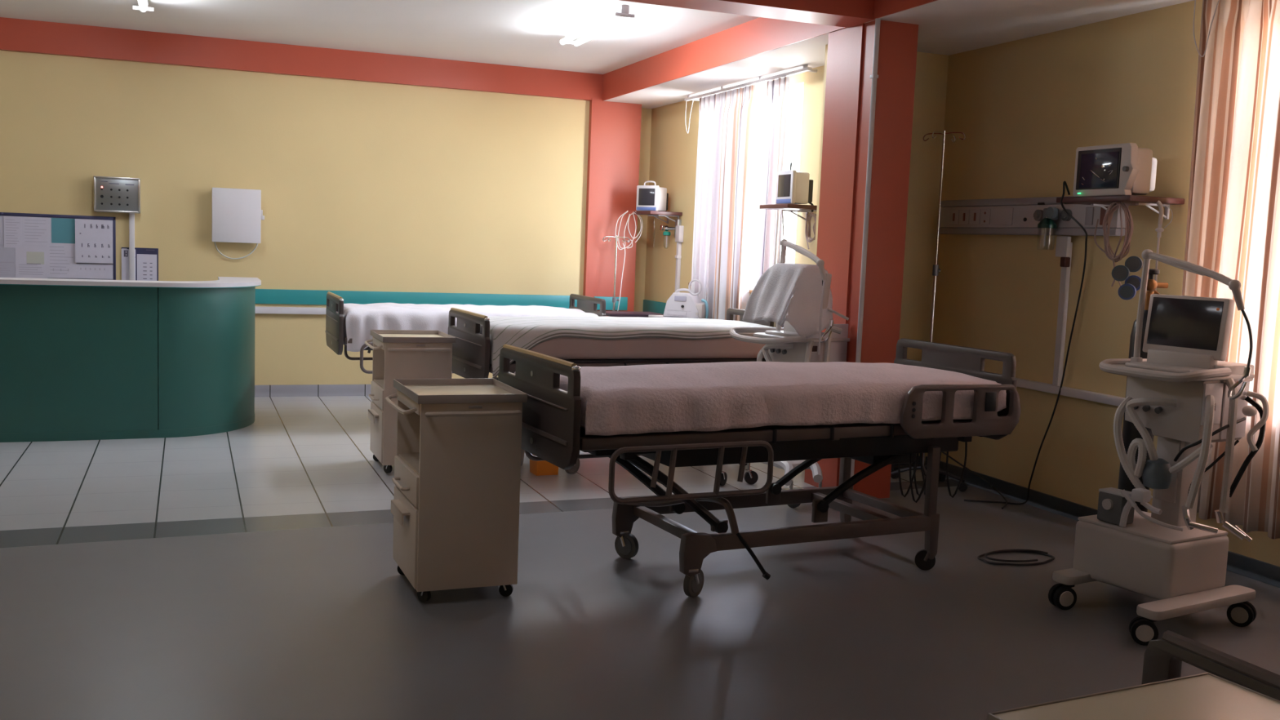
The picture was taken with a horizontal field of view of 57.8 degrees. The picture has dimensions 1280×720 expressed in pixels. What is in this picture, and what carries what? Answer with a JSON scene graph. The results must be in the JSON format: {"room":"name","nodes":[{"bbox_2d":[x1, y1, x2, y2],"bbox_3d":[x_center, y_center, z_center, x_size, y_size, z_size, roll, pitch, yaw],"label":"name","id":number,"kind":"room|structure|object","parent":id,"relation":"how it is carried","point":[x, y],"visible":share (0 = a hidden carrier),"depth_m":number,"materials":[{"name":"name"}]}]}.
{"room":"hospital room","nodes":[
{"label":"hospital room","id":0,"kind":"room"},
{"bbox_2d":[0,49,589,385],"bbox_3d":[-4.206,-1.263,10.386,8.100,3.210,0.150,0,6,-21],"label":"wall","id":1,"kind":"structure","parent":0,"point":[364,186],"depth_m":10.76,"materials":[{"name":"yellow paint"}]},
{"bbox_2d":[0,212,115,279],"bbox_3d":[-5.207,-0.926,9.939,1.310,0.652,0.028,0,6,-21],"label":"notice board","id":2,"kind":"object","parent":1,"relation":"attached to","point":[2,214],"visible":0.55,"depth_m":10.06,"materials":[{"name":"fabric"}]},
{"bbox_2d":[0,216,4,244],"bbox_3d":[-5.512,-1.099,9.790,0.265,0.236,0.003,0,6,-21],"label":"paper notice","id":3,"kind":"object","parent":2,"relation":"attached to","point":[2,223],"visible":1,"depth_m":9.83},
{"bbox_2d":[0,246,15,277],"bbox_3d":[-5.465,-0.826,9.839,0.311,0.277,0.003,0,6,-21],"label":"paper notice","id":4,"kind":"object","parent":2,"relation":"attached to","point":[7,255],"visible":0.95,"depth_m":9.87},
{"bbox_2d":[0,262,13,275],"bbox_3d":[-5.459,-0.777,9.846,0.265,0.114,0.001,0,6,-21],"label":"print","id":5,"kind":"object","parent":4,"relation":"attached to","point":[6,268],"depth_m":9.87},
{"bbox_2d":[3,216,22,247],"bbox_3d":[-5.329,-1.087,9.860,0.135,0.265,0.003,0,6,-21],"label":"paper notice","id":6,"kind":"object","parent":2,"relation":"attached to","point":[12,224],"visible":1,"depth_m":9.86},
{"bbox_2d":[5,219,19,244],"bbox_3d":[-5.328,-1.090,9.858,0.108,0.206,0.001,0,6,-21],"label":"print","id":7,"kind":"object","parent":6,"relation":"attached to","point":[12,226],"depth_m":9.86},
{"bbox_2d":[15,244,47,278],"bbox_3d":[-5.209,-0.839,9.935,0.242,0.284,0.003,0,6,-21],"label":"paper notice","id":8,"kind":"object","parent":2,"relation":"attached to","point":[23,269],"visible":0.94,"depth_m":9.93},
{"bbox_2d":[18,264,43,275],"bbox_3d":[-5.214,-0.774,9.939,0.188,0.085,0.001,0,6,-21],"label":"print","id":9,"kind":"object","parent":8,"relation":"attached to","point":[24,269],"depth_m":9.94},
{"bbox_2d":[26,251,44,264],"bbox_3d":[-5.179,-0.874,9.941,0.135,0.104,0.003,0,6,-21],"label":"paper notice","id":10,"kind":"object","parent":2,"relation":"attached to","point":[37,258],"visible":1,"depth_m":9.94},
{"bbox_2d":[21,216,51,245],"bbox_3d":[-5.159,-1.101,9.927,0.231,0.240,0.003,0,6,-21],"label":"paper notice","id":11,"kind":"object","parent":2,"relation":"attached to","point":[36,231],"visible":1,"depth_m":9.93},
{"bbox_2d":[24,219,47,242],"bbox_3d":[-5.164,-1.103,9.924,0.173,0.186,0.001,0,6,-21],"label":"print","id":12,"kind":"object","parent":11,"relation":"attached to","point":[35,230],"depth_m":9.92},
{"bbox_2d":[46,242,76,278],"bbox_3d":[-4.992,-0.858,10.018,0.231,0.300,0.003,0,6,-21],"label":"paper notice","id":13,"kind":"object","parent":2,"relation":"attached to","point":[61,264],"visible":1,"depth_m":10.02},
{"bbox_2d":[49,246,73,274],"bbox_3d":[-4.993,-0.860,10.016,0.182,0.234,0.001,0,6,-21],"label":"print","id":14,"kind":"object","parent":13,"relation":"attached to","point":[61,258],"depth_m":10.02},
{"bbox_2d":[51,217,75,243],"bbox_3d":[-4.965,-1.112,10.001,0.192,0.215,0.002,0,6,-21],"label":"paper notice","id":15,"kind":"object","parent":2,"relation":"attached to","point":[63,230],"visible":1,"depth_m":10.00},
{"bbox_2d":[75,218,112,263],"bbox_3d":[-4.743,-1.031,10.082,0.296,0.376,0.019,0,6,-21],"label":"wall calendar","id":16,"kind":"object","parent":2,"relation":"attached to","point":[93,237],"visible":1,"depth_m":10.07,"materials":[{"name":"paper"}]},
{"bbox_2d":[79,223,110,257],"bbox_3d":[-4.733,-1.033,10.076,0.239,0.287,0.001,0,6,-21],"label":"print","id":17,"kind":"object","parent":16,"relation":"attached to","point":[94,238],"depth_m":10.07},
{"bbox_2d":[76,263,113,279],"bbox_3d":[-4.754,-0.771,10.121,0.288,0.125,0.003,0,6,-21],"label":"paper notice","id":18,"kind":"object","parent":2,"relation":"attached to","point":[83,271],"visible":1,"depth_m":10.12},
{"bbox_2d":[93,175,140,213],"bbox_3d":[-4.547,-1.436,10.097,0.368,0.305,0.102,0,6,-21],"label":"panel","id":19,"kind":"object","parent":1,"relation":"attached to","point":[111,194],"visible":1,"depth_m":10.06,"materials":[{"name":"metal"}]},
{"bbox_2d":[128,213,134,279],"bbox_3d":[-4.475,-0.890,10.224,0.045,0.800,0.035,0,6,-21],"label":"cable conduit","id":20,"kind":"object","parent":1,"relation":"attached to","point":[131,215],"visible":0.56,"depth_m":10.20,"materials":[{"name":"white plastic"}]},
{"bbox_2d":[121,247,158,280],"bbox_3d":[-4.421,-0.816,10.264,0.300,0.350,0.012,0,6,-21],"label":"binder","id":21,"kind":"object","parent":1,"relation":"attached to","point":[146,260],"visible":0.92,"depth_m":10.27,"materials":[{"name":"paper"}]},
{"bbox_2d":[211,187,264,259],"bbox_3d":[-3.624,-1.224,10.469,0.449,0.634,0.125,0,6,-21],"label":"wall box","id":22,"kind":"object","parent":1,"relation":"attached to","point":[237,215],"visible":1,"depth_m":10.40,"materials":[{"name":"white plastic"}]},
{"bbox_2d":[254,306,326,314],"bbox_3d":[-4.280,-0.459,10.348,7.935,0.063,0.060,0,6,-21],"label":"trim","id":23,"kind":"structure","parent":1,"relation":"attached to","point":[259,309],"depth_m":10.72,"materials":[{"name":"white plastic"}]},
{"bbox_2d":[0,17,603,100],"bbox_3d":[-4.114,-2.724,10.150,8.100,0.270,0.080,0,6,-21],"label":"ceiling beam","id":24,"kind":"structure","parent":1,"relation":"attached to","point":[21,35],"depth_m":10.47,"materials":[{"name":"red paint"}]},
{"bbox_2d":[254,384,371,396],"bbox_3d":[-4.316,0.286,10.440,7.935,0.110,0.022,0,6,-21],"label":"baseboard","id":25,"kind":"structure","parent":1,"relation":"attached to","point":[284,390],"depth_m":10.91,"materials":[{"name":"tile"}]},
{"bbox_2d":[255,288,577,308],"bbox_3d":[-4.279,-0.585,10.347,7.935,0.135,0.035,0,6,-21],"label":"trim","id":26,"kind":"structure","parent":1,"relation":"attached to","point":[282,296],"depth_m":11.12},
{"bbox_2d":[593,296,627,310],"bbox_3d":[-0.301,-0.576,11.822,0.360,0.135,0.035,0,6,-21],"label":"trim","id":27,"kind":"structure","parent":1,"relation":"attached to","point":[623,305],"depth_m":11.82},
{"bbox_2d":[582,97,641,316],"bbox_3d":[-0.353,-1.146,11.943,0.530,2.970,0.370,0,6,-21],"label":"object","id":28,"kind":"structure","parent":1,"relation":"attached to","point":[614,127],"depth_m":11.71,"materials":[{"name":"red paint"}]},
{"bbox_2d":[602,0,937,100],"bbox_3d":[2.061,-2.013,5.427,0.080,0.279,13.400,0,6,-21],"label":"trim","id":29,"kind":"structure","parent":1,"relation":"attached to","point":[759,35],"depth_m":8.98,"materials":[{"name":"red paint"}]},
{"bbox_2d":[0,0,759,74],"bbox_3d":[-1.742,-2.193,4.033,8.080,0.100,13.600,0,6,-21],"label":"ceiling","id":30,"kind":"structure","parent":0,"point":[529,33],"depth_m":9.27,"materials":[{"name":"paint"}]},
{"bbox_2d":[133,0,153,12],"bbox_3d":[-3.464,-2.564,8.042,0.144,0.096,1.266,0,6,-21],"label":"ceiling lamp","id":31,"kind":"object","parent":30,"relation":"attached to","point":[143,4],"visible":1,"depth_m":8.56,"materials":[{"name":"white plastic"}]},
{"bbox_2d":[560,4,635,45],"bbox_3d":[-0.339,-2.512,8.752,0.158,0.096,1.316,0,6,-21],"label":"ceiling lamp","id":32,"kind":"object","parent":30,"relation":"attached to","point":[622,11],"visible":1,"depth_m":8.59,"materials":[{"name":"white plastic"}]},
{"bbox_2d":[0,395,951,530],"bbox_3d":[-2.878,0.587,8.560,9.250,0.001,5.187,0,6,-21],"label":"floor","id":33,"kind":"structure","parent":0,"point":[299,455],"depth_m":7.41,"materials":[{"name":"tile"}]},
{"bbox_2d":[0,276,261,442],"bbox_3d":[-4.957,-0.062,8.524,4.150,1.135,1.415,0,6,-21],"label":"reception desk","id":34,"kind":"object","parent":33,"relation":"on","point":[81,359],"depth_m":8.33,"materials":[{"name":"green laminate"}]},
{"bbox_2d":[364,329,455,473],"bbox_3d":[-1.548,0.270,7.747,0.530,0.896,0.578,0,6,-21],"label":"locker","id":35,"kind":"object","parent":33,"relation":"on","point":[397,353],"visible":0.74,"depth_m":7.51,"materials":[{"name":"paint"}]},
{"bbox_2d":[373,379,384,389],"bbox_3d":[-1.537,0.237,7.762,0.415,0.160,0.488,0,6,-21],"label":"shelf","id":36,"kind":"object","parent":35,"relation":"attached to","point":[378,384],"depth_m":7.71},
{"bbox_2d":[370,329,455,342],"bbox_3d":[-1.517,-0.158,7.724,0.467,0.037,0.552,0,6,-21],"label":"tray","id":37,"kind":"object","parent":35,"relation":"on","point":[379,335],"depth_m":7.74,"materials":[{"name":"paint"}]},
{"bbox_2d":[325,291,605,380],"bbox_3d":[-1.462,-0.009,9.638,2.153,1.082,0.997,0,6,-21],"label":"hospital bed","id":38,"kind":"object","parent":33,"relation":"on","point":[335,303],"visible":0.21,"depth_m":9.30,"materials":[{"name":"plastic"}]},
{"bbox_2d":[343,302,598,351],"bbox_3d":[-1.448,-0.283,9.607,2.106,0.348,0.984,0,6,-21],"label":"sheet","id":39,"kind":"object","parent":38,"relation":"on","point":[359,319],"visible":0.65,"depth_m":9.04,"materials":[{"name":"white fabric"}]},
{"bbox_2d":[520,448,524,466],"bbox_3d":[-0.890,0.570,7.987,0.250,0.305,0.250,0,6,-21],"label":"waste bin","id":40,"kind":"object","parent":33,"relation":"on","point":[522,451],"visible":0.02,"depth_m":7.96,"materials":[{"name":"white plastic"}]},
{"bbox_2d":[529,453,558,475],"bbox_3d":[-0.637,0.640,7.738,0.180,0.235,0.170,0,6,-24],"label":"waste bin","id":41,"kind":"object","parent":33,"relation":"on","point":[540,468],"visible":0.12,"depth_m":7.67,"materials":[{"name":"orange plastic"}]},
{"bbox_2d":[448,307,783,474],"bbox_3d":[-0.161,0.185,8.210,2.243,1.082,0.997,0,6,-24],"label":"hospital bed","id":42,"kind":"object","parent":33,"relation":"on","point":[471,348],"visible":0.27,"depth_m":7.76,"materials":[{"name":"plastic"}]},
{"bbox_2d":[456,315,772,378],"bbox_3d":[-0.143,-0.115,8.184,2.148,0.368,0.924,0,6,-24],"label":"coverlet","id":43,"kind":"object","parent":42,"relation":"on","point":[526,332],"visible":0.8,"depth_m":7.73,"materials":[{"name":"fabric"}]},
{"bbox_2d":[602,235,630,311],"bbox_3d":[-0.237,-0.399,11.308,0.550,1.620,0.579,-1,7,-33],"label":"stand","id":44,"kind":"object","parent":33,"relation":"on","point":[614,299],"visible":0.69,"depth_m":11.25,"materials":[{"name":"silver metal"}]},
{"bbox_2d":[597,311,663,317],"bbox_3d":[-0.105,0.006,10.905,0.540,0.905,0.380,0,6,-21],"label":"table","id":45,"kind":"object","parent":33,"relation":"on","point":[610,313],"visible":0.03,"depth_m":10.71,"materials":[{"name":"brown wood"}]},
{"bbox_2d":[648,315,707,319],"bbox_3d":[0.333,0.070,10.392,0.424,0.915,0.440,0,6,-21],"label":"trolley","id":46,"kind":"object","parent":33,"relation":"on","point":[649,316],"visible":0.02,"depth_m":10.32,"materials":[{"name":"white plastic"}]},
{"bbox_2d":[662,279,708,318],"bbox_3d":[0.423,-0.549,10.286,0.398,0.345,0.212,5,6,21],"label":"machine","id":47,"kind":"object","parent":46,"relation":"on","point":[679,304],"visible":0.99,"depth_m":10.22,"materials":[{"name":"white plastic"}]},
{"bbox_2d":[695,302,706,318],"bbox_3d":[0.526,-0.434,10.239,0.100,0.130,0.160,5,6,21],"label":"jar","id":48,"kind":"object","parent":47,"relation":"on","point":[700,308],"depth_m":10.17,"materials":[{"name":"beige plastic"}]},
{"bbox_2d":[720,239,849,507],"bbox_3d":[0.949,0.047,7.348,0.584,1.616,0.817,-1,7,-32],"label":"ventilator","id":49,"kind":"object","parent":33,"relation":"on","point":[784,344],"visible":0.43,"depth_m":7.22,"materials":[{"name":"white plastic"}]},
{"bbox_2d":[742,262,832,337],"bbox_3d":[0.938,-0.382,7.270,0.439,0.441,0.465,-1,7,-32],"label":"cover","id":50,"kind":"object","parent":49,"relation":"on","point":[792,293],"visible":0.94,"depth_m":7.15,"materials":[{"name":"fabric"}]},
{"bbox_2d":[753,332,849,342],"bbox_3d":[1.007,-0.146,7.364,0.455,0.022,0.470,-1,7,-32],"label":"tray","id":51,"kind":"object","parent":49,"relation":"on","point":[791,336],"depth_m":7.23,"materials":[{"name":"beige plastic"}]},
{"bbox_2d":[890,130,968,494],"bbox_3d":[1.957,-0.324,7.709,0.579,2.360,0.550,8,8,43],"label":"stand","id":52,"kind":"object","parent":33,"relation":"on","point":[963,486],"visible":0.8,"depth_m":7.67,"materials":[{"name":"silver metal"}]},
{"bbox_2d":[0,484,1279,719],"bbox_3d":[-0.428,1.314,2.270,9.250,0.001,8.633,0,6,-21],"label":"floor","id":53,"kind":"structure","parent":0,"point":[316,623],"depth_m":4.71,"materials":[{"name":"plastic"}]},
{"bbox_2d":[385,377,527,602],"bbox_3d":[-0.829,0.562,5.123,0.530,0.896,0.578,0,6,-22],"label":"locker","id":54,"kind":"object","parent":53,"relation":"on","point":[455,505],"visible":1,"depth_m":4.92,"materials":[{"name":"paint"}]},
{"bbox_2d":[398,452,419,475],"bbox_3d":[-0.818,0.529,5.139,0.415,0.160,0.488,0,6,-22],"label":"shelf","id":55,"kind":"object","parent":54,"relation":"attached to","point":[408,462],"depth_m":5.11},
{"bbox_2d":[393,377,527,404],"bbox_3d":[-0.798,0.133,5.101,0.478,0.037,0.561,0,6,-21],"label":"tray","id":56,"kind":"object","parent":54,"relation":"on","point":[474,390],"depth_m":5.11,"materials":[{"name":"paint"}]},
{"bbox_2d":[0,479,968,547],"bbox_3d":[-1.923,0.871,6.106,9.250,0.001,0.759,0,6,-21],"label":"trim","id":57,"kind":"structure","parent":53,"relation":"on","point":[70,535],"depth_m":6.07,"materials":[{"name":"tile"}]},
{"bbox_2d":[497,337,1021,597],"bbox_3d":[0.578,0.472,5.644,2.399,1.082,1.014,-1,6,-27],"label":"hospital bed","id":58,"kind":"object","parent":53,"relation":"on","point":[552,430],"visible":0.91,"depth_m":5.39,"materials":[{"name":"plastic"}]},
{"bbox_2d":[514,361,1006,435],"bbox_3d":[0.596,0.134,5.615,2.298,0.238,0.932,-1,6,-27],"label":"blanket","id":59,"kind":"object","parent":58,"relation":"on","point":[634,399],"visible":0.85,"depth_m":5.18,"materials":[{"name":"fabric"}]},
{"bbox_2d":[942,452,1007,509],"bbox_3d":[2.041,0.680,7.025,0.197,0.502,1.200,6,7,35],"label":"power cord","id":60,"kind":"object","parent":53,"relation":"on","point":[944,453],"visible":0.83,"depth_m":7.17,"materials":[{"name":"black plastic"}]},
{"bbox_2d":[977,549,1054,565],"bbox_3d":[1.952,1.022,6.016,0.427,0.019,0.251,0,6,-21],"label":"coiled hose","id":61,"kind":"object","parent":53,"relation":"on","point":[1031,551],"visible":1,"depth_m":5.96,"materials":[{"name":"rubber"}]},
{"bbox_2d":[987,672,1279,719],"bbox_3d":[0.796,0.982,1.571,0.530,0.896,0.548,-1,6,-26],"label":"table top","id":62,"kind":"object","parent":53,"relation":"on","point":[1205,695],"visible":1,"depth_m":1.74,"materials":[{"name":"paint"}]},
{"bbox_2d":[1048,248,1268,645],"bbox_3d":[2.273,0.328,5.063,0.820,1.616,0.666,-1,7,-32],"label":"ventilator","id":63,"kind":"object","parent":53,"relation":"on","point":[1184,391],"visible":1,"depth_m":5.06,"materials":[{"name":"beige plastic"}]},
{"bbox_2d":[1111,256,1168,512],"bbox_3d":[2.367,0.297,5.576,0.322,1.583,0.160,0,6,-21],"label":"hose","id":64,"kind":"object","parent":63,"relation":"attached to","point":[1127,291],"visible":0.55,"depth_m":5.51,"materials":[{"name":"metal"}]},
{"bbox_2d":[1111,364,1254,381],"bbox_3d":[2.395,0.051,5.192,0.455,0.022,0.470,-1,7,-32],"label":"tray","id":65,"kind":"object","parent":63,"relation":"on","point":[1188,373],"depth_m":5.03,"materials":[{"name":"beige plastic"}]},
{"bbox_2d":[1141,630,1279,700],"bbox_3d":[2.087,0.965,2.163,2.193,0.914,0.997,0,6,-21],"label":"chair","id":66,"kind":"object","parent":53,"relation":"on","point":[1163,658],"visible":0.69,"depth_m":2.03,"materials":[{"name":"plastic"}]},
{"bbox_2d":[633,107,652,311],"bbox_3d":[-0.188,-1.180,12.193,0.800,3.000,0.120,0,6,-21],"label":"wall","id":67,"kind":"structure","parent":0,"point":[646,119],"depth_m":12.18,"materials":[{"name":"yellow paint"}]},
{"bbox_2d":[644,65,824,326],"bbox_3d":[0.919,-0.935,10.288,0.180,2.980,4.400,0,6,-21],"label":"wall","id":68,"kind":"structure","parent":0,"point":[673,150],"depth_m":11.31,"materials":[{"name":"yellow paint"}]},
{"bbox_2d":[642,299,666,314],"bbox_3d":[0.261,-0.507,11.700,0.030,0.135,1.200,0,6,-21],"label":"trim","id":69,"kind":"structure","parent":68,"relation":"attached to","point":[657,307],"depth_m":11.95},
{"bbox_2d":[634,210,682,223],"bbox_3d":[0.175,-1.411,11.481,0.340,0.110,0.450,0,6,-21],"label":"wall shelf","id":70,"kind":"object","parent":68,"relation":"attached to","point":[650,213],"visible":1,"depth_m":11.33,"materials":[{"name":"red wood"}]},
{"bbox_2d":[614,210,643,311],"bbox_3d":[-0.106,-0.973,11.556,0.299,1.024,0.113,0,6,-21],"label":"cable","id":71,"kind":"object","parent":70,"relation":"hanging from","point":[633,212],"visible":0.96,"depth_m":11.56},
{"bbox_2d":[635,180,668,211],"bbox_3d":[0.134,-1.595,11.500,0.245,0.349,0.265,6,7,32],"label":"patient monitor","id":72,"kind":"object","parent":70,"relation":"on","point":[649,197],"visible":0.84,"depth_m":11.40,"materials":[{"name":"white plastic"}]},
{"bbox_2d":[660,219,681,247],"bbox_3d":[0.281,-1.247,11.494,0.097,0.290,0.340,-1,7,-32],"label":"flowmeter","id":73,"kind":"object","parent":68,"relation":"attached to","point":[677,222],"visible":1,"depth_m":11.46,"materials":[{"name":"metal"}]},
{"bbox_2d":[674,219,681,237],"bbox_3d":[0.372,-1.288,11.389,0.040,0.180,0.070,0,6,-21],"label":"outlet plate","id":74,"kind":"object","parent":68,"relation":"attached to","point":[677,222],"depth_m":11.35,"materials":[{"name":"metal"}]},
{"bbox_2d":[674,241,681,292],"bbox_3d":[0.364,-0.782,11.401,0.045,0.750,0.060,0,6,-21],"label":"cable conduit","id":75,"kind":"object","parent":68,"relation":"attached to","point":[677,256],"visible":0.77,"depth_m":11.37,"materials":[{"name":"white plastic"}]},
{"bbox_2d":[675,225,684,242],"bbox_3d":[0.385,-1.233,11.341,0.050,0.160,0.100,0,6,-21],"label":"junction box","id":76,"kind":"object","parent":68,"relation":"attached to","point":[679,230],"visible":1,"depth_m":11.30,"materials":[{"name":"white plastic"}]},
{"bbox_2d":[684,64,817,293],"bbox_3d":[0.932,-1.478,9.988,0.274,1.780,2.350,0,6,-21],"label":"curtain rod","id":77,"kind":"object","parent":68,"relation":"in","point":[793,91],"depth_m":9.61,"materials":[{"name":"paint"}]},
{"bbox_2d":[690,84,755,320],"bbox_3d":[0.701,-1.078,10.272,0.137,2.558,1.136,0,6,-21],"label":"curtain","id":78,"kind":"object","parent":77,"relation":"hanging from","point":[722,251],"visible":0.78,"depth_m":10.08,"materials":[{"name":"fabric"}]},
{"bbox_2d":[755,76,789,327],"bbox_3d":[1.048,-0.978,9.407,0.095,2.558,0.408,0,6,-21],"label":"curtain","id":79,"kind":"object","parent":77,"relation":"hanging from","point":[770,222],"visible":0.59,"depth_m":9.33,"materials":[{"name":"fabric"}]},
{"bbox_2d":[759,204,817,220],"bbox_3d":[1.180,-1.122,8.846,0.380,0.110,0.460,0,6,-21],"label":"wall shelf","id":80,"kind":"object","parent":68,"relation":"attached to","point":[785,207],"visible":0.64,"depth_m":8.72,"materials":[{"name":"red wood"}]},
{"bbox_2d":[776,162,813,212],"bbox_3d":[1.177,-1.297,8.727,0.215,0.361,0.250,0,6,-21],"label":"patient monitor","id":81,"kind":"object","parent":80,"relation":"on","point":[793,187],"visible":0.98,"depth_m":8.63,"materials":[{"name":"white plastic"}]},
{"bbox_2d":[782,209,816,248],"bbox_3d":[1.200,-0.884,8.781,0.067,0.501,0.388,-1,7,-29],"label":"cable","id":82,"kind":"object","parent":80,"relation":"hanging from","point":[808,218],"visible":0.88,"depth_m":8.68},
{"bbox_2d":[620,0,875,27],"bbox_3d":[-2.388,-2.210,5.663,8.060,0.282,0.310,0,6,-21],"label":"trim","id":83,"kind":"structure","parent":0,"point":[839,13],"depth_m":6.88,"materials":[{"name":"red paint"}]},
{"bbox_2d":[804,44,948,471],"bbox_3d":[1.717,-0.675,8.060,0.930,2.970,0.400,0,6,-21],"label":"wall","id":84,"kind":"structure","parent":0,"point":[931,69],"depth_m":8.20,"materials":[{"name":"yellow paint"}]},
{"bbox_2d":[804,20,918,497],"bbox_3d":[1.408,-0.691,7.447,0.310,3.100,0.550,0,6,-21],"label":"pillar","id":85,"kind":"structure","parent":84,"relation":"attached to","point":[850,57],"depth_m":7.22,"materials":[{"name":"red paint"}]},
{"bbox_2d":[850,17,880,477],"bbox_3d":[1.377,-0.715,7.122,0.036,3.210,0.045,0,6,-21],"label":"trim","id":86,"kind":"structure","parent":85,"relation":"attached to","point":[874,76],"depth_m":7.08,"materials":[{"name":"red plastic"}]},
{"bbox_2d":[603,0,1194,108],"bbox_3d":[2.553,-1.938,5.790,1.240,0.100,13.700,0,6,-21],"label":"ceiling","id":87,"kind":"structure","parent":0,"point":[945,27],"depth_m":7.21,"materials":[{"name":"paint"}]},
{"bbox_2d":[1192,0,1219,57],"bbox_3d":[3.503,-1.552,4.504,0.124,0.338,3.350,0,6,-21],"label":"rail","id":88,"kind":"object","parent":87,"relation":"attached to","point":[1195,0],"visible":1,"depth_m":5.95,"materials":[{"name":"white plastic"}]},
{"bbox_2d":[1182,0,1279,539],"bbox_3d":[3.237,-0.432,5.083,0.124,2.668,2.194,0,6,-21],"label":"curtain","id":89,"kind":"object","parent":88,"relation":"hanging from","point":[1233,230],"visible":0.67,"depth_m":5.72,"materials":[{"name":"fabric"}]},
{"bbox_2d":[925,0,1279,566],"bbox_3d":[3.834,-0.202,4.125,0.180,2.980,9.320,0,6,-21],"label":"wall","id":90,"kind":"structure","parent":0,"point":[1024,108],"depth_m":7.12,"materials":[{"name":"yellow paint"}]},
{"bbox_2d":[964,181,1087,505],"bbox_3d":[2.386,-0.055,7.020,0.361,1.995,0.712,0,6,-21],"label":"power cord","id":91,"kind":"object","parent":90,"relation":"attached to","point":[1064,184],"visible":1,"depth_m":7.00,"materials":[{"name":"black plastic"}]},
{"bbox_2d":[939,195,1128,235],"bbox_3d":[2.418,-0.910,7.356,0.115,0.232,1.680,0,6,-21],"label":"panel","id":92,"kind":"object","parent":90,"relation":"attached to","point":[1021,215],"visible":0.88,"depth_m":7.35,"materials":[{"name":"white plastic"}]},
{"bbox_2d":[949,209,959,224],"bbox_3d":[2.158,-0.981,7.970,0.007,0.100,0.100,0,6,-21],"label":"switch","id":93,"kind":"object","parent":92,"relation":"attached to","point":[953,214],"depth_m":7.96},
{"bbox_2d":[959,209,969,224],"bbox_3d":[2.200,-0.968,7.863,0.007,0.100,0.100,0,6,-21],"label":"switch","id":94,"kind":"object","parent":92,"relation":"attached to","point":[964,215],"depth_m":7.86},
{"bbox_2d":[969,208,980,224],"bbox_3d":[2.241,-0.956,7.757,0.007,0.100,0.100,0,6,-21],"label":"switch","id":95,"kind":"object","parent":92,"relation":"attached to","point":[975,214],"depth_m":7.75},
{"bbox_2d":[979,208,991,224],"bbox_3d":[2.279,-0.945,7.660,0.007,0.100,0.100,0,6,-21],"label":"socket","id":96,"kind":"object","parent":92,"relation":"attached to","point":[984,214],"depth_m":7.65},
{"bbox_2d":[1033,202,1044,221],"bbox_3d":[2.457,-0.915,7.155,0.041,0.115,0.070,0,6,-21],"label":"outlet","id":97,"kind":"object","parent":92,"relation":"attached to","point":[1038,206],"depth_m":7.15,"materials":[{"name":"white plastic"}]},
{"bbox_2d":[1037,206,1058,246],"bbox_3d":[2.466,-0.794,7.005,0.110,0.255,0.140,0,6,-21],"label":"suction regulator","id":98,"kind":"object","parent":92,"relation":"attached to","point":[1051,214],"visible":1,"depth_m":6.98,"materials":[{"name":"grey plastic"}]},
{"bbox_2d":[1060,203,1071,221],"bbox_3d":[2.543,-0.889,6.932,0.041,0.115,0.070,0,6,-21],"label":"outlet","id":99,"kind":"object","parent":92,"relation":"attached to","point":[1064,216],"depth_m":6.93,"materials":[{"name":"white plastic"}]},
{"bbox_2d":[1084,207,1093,225],"bbox_3d":[2.623,-0.840,6.775,0.009,0.105,0.060,0,6,-21],"label":"switch","id":100,"kind":"object","parent":92,"relation":"attached to","point":[1089,211],"depth_m":6.77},
{"bbox_2d":[1099,206,1108,225],"bbox_3d":[2.666,-0.827,6.663,0.009,0.105,0.060,0,6,-21],"label":"switch","id":101,"kind":"object","parent":92,"relation":"attached to","point":[1102,211],"depth_m":6.68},
{"bbox_2d":[1052,242,1072,386],"bbox_3d":[2.572,-0.278,7.068,0.035,0.875,0.050,0,6,-21],"label":"cable conduit","id":102,"kind":"object","parent":90,"relation":"attached to","point":[1065,271],"visible":0.91,"depth_m":7.06,"materials":[{"name":"white plastic"}]},
{"bbox_2d":[1055,235,1071,266],"bbox_3d":[2.553,-0.656,7.014,0.040,0.185,0.105,0,6,-21],"label":"junction box","id":103,"kind":"object","parent":90,"relation":"attached to","point":[1063,243],"visible":1,"depth_m":6.99,"materials":[{"name":"white plastic"}]},
{"bbox_2d":[1016,377,1125,406],"bbox_3d":[2.498,0.166,7.253,0.060,0.050,2.400,0,6,-21],"label":"trim","id":104,"kind":"structure","parent":90,"relation":"attached to","point":[1113,400],"depth_m":6.95,"materials":[{"name":"white plastic"}]},
{"bbox_2d":[891,455,1279,587],"bbox_3d":[3.342,1.236,4.038,0.820,0.100,9.205,0,6,-21],"label":"baseboard","id":105,"kind":"structure","parent":90,"relation":"attached to","point":[1255,569],"depth_m":7.13,"materials":[{"name":"plastic"}]},
{"bbox_2d":[1056,195,1184,219],"bbox_3d":[2.642,-0.841,6.415,0.380,0.110,0.560,0,6,-21],"label":"wall shelf","id":106,"kind":"object","parent":90,"relation":"attached to","point":[1102,202],"visible":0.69,"depth_m":6.26,"materials":[{"name":"red wood"}]},
{"bbox_2d":[1093,201,1133,286],"bbox_3d":[2.550,-0.626,6.271,0.072,0.498,0.258,0,6,-21],"label":"cable","id":107,"kind":"object","parent":106,"relation":"hanging from","point":[1109,211],"visible":0.95,"depth_m":6.23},
{"bbox_2d":[1072,142,1157,196],"bbox_3d":[2.614,-1.030,6.346,0.262,0.275,0.438,0,6,-21],"label":"patient monitor","id":108,"kind":"object","parent":106,"relation":"on","point":[1126,168],"visible":1,"depth_m":6.24,"materials":[{"name":"beige plastic"}]},
{"bbox_2d":[1155,200,1173,290],"bbox_3d":[2.784,-0.572,6.239,0.099,0.591,0.257,4,6,20],"label":"hose","id":109,"kind":"object","parent":90,"relation":"attached to","point":[1159,229],"visible":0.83,"depth_m":6.14,"materials":[{"name":"white plastic"}]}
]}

